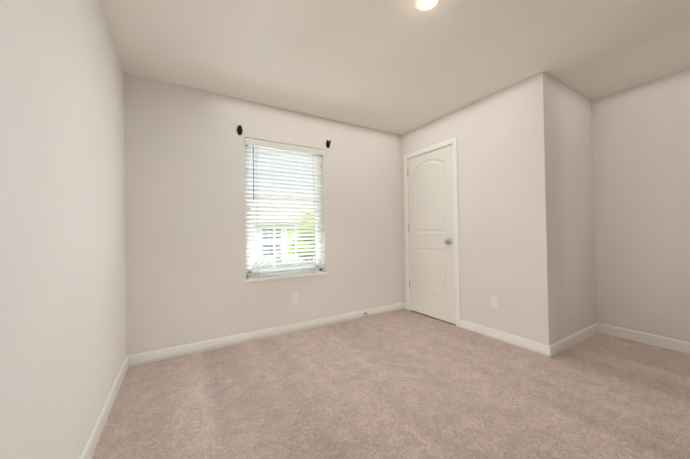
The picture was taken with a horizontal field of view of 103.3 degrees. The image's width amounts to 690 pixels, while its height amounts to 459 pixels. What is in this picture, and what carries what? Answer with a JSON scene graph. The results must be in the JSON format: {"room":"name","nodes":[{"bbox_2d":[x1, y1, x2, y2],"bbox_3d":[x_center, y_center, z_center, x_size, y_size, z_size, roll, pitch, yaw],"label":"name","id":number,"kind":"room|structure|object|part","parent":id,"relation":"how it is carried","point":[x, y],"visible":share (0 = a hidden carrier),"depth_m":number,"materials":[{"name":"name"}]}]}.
{"room":"empty bedroom","nodes":[
{"label":"empty bedroom","id":0,"kind":"room"},
{"bbox_2d":[0,0,125,458],"bbox_3d":[-0.932,-0.113,0.630,0.150,2.440,4.067,-1,-1,-31],"label":"wall","id":1,"kind":"structure","parent":0,"point":[62,273],"depth_m":1.04,"materials":[{"name":"beige paint"}]},
{"bbox_2d":[79,355,130,458],"bbox_3d":[-0.844,1.058,0.660,0.013,0.097,3.707,-1,-1,-31],"label":"baseboard","id":2,"kind":"structure","parent":1,"relation":"attached to","point":[87,453],"depth_m":1.56,"materials":[{"name":"white wood"}]},
{"bbox_2d":[124,73,403,355],"bbox_3d":[-0.094,-0.100,3.397,4.132,2.440,0.180,-1,-1,-31],"label":"wall","id":3,"kind":"structure","parent":0,"point":[185,234],"depth_m":2.65,"materials":[{"name":"beige paint"}]},
{"bbox_2d":[237,125,242,134],"bbox_3d":[-1.035,-0.994,2.700,0.054,0.100,0.078,-1,-1,-31],"label":"curtain bracket","id":4,"kind":"object","parent":3,"relation":"attached to","point":[239,130],"visible":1,"depth_m":2.72,"materials":[{"name":"black metal"}]},
{"bbox_2d":[131,302,405,366],"bbox_3d":[-0.469,1.075,3.036,3.039,0.097,0.017,-1,-1,-31],"label":"baseboard","id":5,"kind":"structure","parent":3,"relation":"attached to","point":[137,359],"depth_m":2.74,"materials":[{"name":"white wood"}]},
{"bbox_2d":[245,144,321,276],"bbox_3d":[-0.688,-0.218,3.090,0.890,1.440,0.070,-1,-1,-31],"label":"window","id":6,"kind":"structure","parent":3,"relation":"in","point":[268,270],"depth_m":3.07,"materials":[{"name":"white plastic"}]},
{"bbox_2d":[245,137,324,278],"bbox_3d":[-0.635,-0.216,3.002,0.886,1.444,0.078,-1,-1,-31],"label":"window blinds","id":7,"kind":"object","parent":6,"relation":"attached to","point":[261,153],"visible":0.88,"depth_m":2.98,"materials":[{"name":"white plastic"}]},
{"bbox_3d":[-0.630,0.497,3.005,0.878,0.018,0.052,-1,-1,-31],"label":"rail","id":8,"kind":"part","parent":7,"relation":"part of","materials":[{"name":"white plastic"}]},
{"bbox_2d":[243,272,327,282],"bbox_3d":[-0.629,0.516,3.004,0.950,0.032,0.115,-1,-1,-31],"label":"window sill","id":9,"kind":"structure","parent":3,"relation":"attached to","point":[282,277],"depth_m":2.93,"materials":[{"name":"white wood"}]},
{"bbox_2d":[292,293,297,303],"bbox_3d":[-0.547,0.759,3.001,0.070,0.114,0.008,-1,-1,-31],"label":"outlet","id":10,"kind":"object","parent":3,"relation":"attached to","point":[294,298],"visible":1,"depth_m":3.00,"materials":[{"name":"white plastic"}]},
{"bbox_2d":[326,140,330,147],"bbox_3d":[-0.182,-1.015,3.211,0.054,0.100,0.078,-1,-1,-31],"label":"curtain bracket","id":11,"kind":"object","parent":3,"relation":"attached to","point":[328,142],"visible":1,"depth_m":3.23,"materials":[{"name":"black metal"}]},
{"bbox_2d":[91,309,689,458],"bbox_3d":[0.924,1.164,1.718,4.432,0.150,4.067,-1,-1,-31],"label":"floor","id":12,"kind":"structure","parent":0,"point":[404,384],"depth_m":1.76,"materials":[{"name":"carpet"}]},
{"bbox_2d":[98,0,689,134],"bbox_3d":[0.885,-1.425,1.742,4.432,0.150,4.067,-1,-1,-31],"label":"ceiling","id":13,"kind":"structure","parent":0,"point":[400,67],"depth_m":2.03,"materials":[{"name":"paint"}]},
{"bbox_2d":[413,0,439,11],"bbox_3d":[0.477,-1.333,1.588,0.156,0.025,0.156,-1,-1,-31],"label":"ceiling light","id":14,"kind":"object","parent":13,"relation":"attached to","point":[424,5],"visible":0.94,"depth_m":1.61,"materials":[{"name":"white glass"}]},
{"bbox_2d":[401,71,556,344],"bbox_3d":[1.328,-0.124,3.121,0.150,2.440,1.756,-1,-1,-31],"label":"wall","id":15,"kind":"structure","parent":0,"point":[506,201],"depth_m":2.61,"materials":[{"name":"beige paint"}]},
{"bbox_2d":[408,145,455,324],"bbox_3d":[1.078,0.062,3.437,0.035,2.058,0.716,-1,-1,-31],"label":"door","id":16,"kind":"structure","parent":15,"relation":"in","point":[431,230],"depth_m":3.39,"materials":[{"name":"white wood"}]},
{"bbox_2d":[444,239,450,244],"bbox_3d":[1.183,0.144,3.162,0.068,0.065,0.065,-1,-1,-31],"label":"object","id":17,"kind":"structure","parent":16,"relation":"attached to","point":[448,241],"depth_m":3.15,"materials":[{"name":"grey metal"}]},
{"bbox_2d":[404,137,460,327],"bbox_3d":[1.117,0.033,3.460,0.167,2.140,0.856,-1,-1,-31],"label":"door frame","id":18,"kind":"structure","parent":15,"relation":"attached to","point":[453,141],"depth_m":3.10,"materials":[{"name":"white wood"}]},
{"bbox_2d":[491,296,498,308],"bbox_3d":[1.489,0.722,2.713,0.008,0.114,0.070,-1,-1,-31],"label":"outlet","id":19,"kind":"object","parent":15,"relation":"attached to","point":[494,302],"visible":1,"depth_m":2.71,"materials":[{"name":"white plastic"}]},
{"bbox_2d":[460,319,546,356],"bbox_3d":[1.500,1.041,2.693,0.013,0.097,0.823,-1,-1,-31],"label":"baseboard","id":20,"kind":"structure","parent":15,"relation":"attached to","point":[533,346],"depth_m":2.61,"materials":[{"name":"white wood"}]},
{"bbox_2d":[551,76,596,340],"bbox_3d":[2.196,-0.141,2.706,0.913,2.440,0.150,-1,-1,-31],"label":"wall","id":21,"kind":"structure","parent":0,"point":[574,231],"depth_m":2.61,"materials":[{"name":"beige paint"}]},
{"bbox_2d":[547,323,598,357],"bbox_3d":[2.177,1.030,2.577,1.054,0.097,0.013,-1,-1,-31],"label":"baseboard","id":22,"kind":"structure","parent":21,"relation":"attached to","point":[549,351],"depth_m":2.52,"materials":[{"name":"white wood"}]},
{"bbox_2d":[592,68,689,341],"bbox_3d":[2.703,-0.147,2.895,0.150,2.440,3.917,-1,-1,-31],"label":"wall","id":23,"kind":"structure","parent":0,"point":[641,154],"depth_m":2.56,"materials":[{"name":"beige paint"}]},
{"bbox_2d":[599,323,689,353],"bbox_3d":[3.141,1.010,2.025,0.013,0.097,1.951,-1,-1,-31],"label":"baseboard","id":24,"kind":"structure","parent":23,"relation":"attached to","point":[660,341],"depth_m":2.55,"materials":[{"name":"white wood"}]},
{"label":"outside","id":25,"kind":"structure","parent":0,"visible":0},
{"bbox_3d":[-5.437,1.845,13.187,85.000,0.200,90.000,-1,-1,-31],"label":"ground","id":26,"kind":"structure","parent":25,"visible":0},
{"bbox_2d":[250,196,313,264],"bbox_3d":[-6.783,-0.180,16.372,18.800,3.950,9.950,-1,-1,-31],"label":"house","id":27,"kind":"structure","parent":26,"relation":"on","point":[275,229],"depth_m":13.01,"materials":[{"name":"white"}]},
{"bbox_2d":[251,253,314,268],"bbox_3d":[-0.796,1.018,5.626,13.340,1.170,0.140,-1,-1,-31],"label":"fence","id":28,"kind":"object","parent":26,"relation":"on","point":[292,264],"depth_m":5.29,"materials":[{"name":"white"}]},
{"bbox_2d":[292,214,314,260],"bbox_3d":[-0.812,0.476,9.073,1.669,2.319,1.650,-1,-1,-31],"label":"tree","id":29,"kind":"object","parent":26,"relation":"on","point":[305,237],"depth_m":8.71,"materials":[{"name":"green plant"}]}
]}

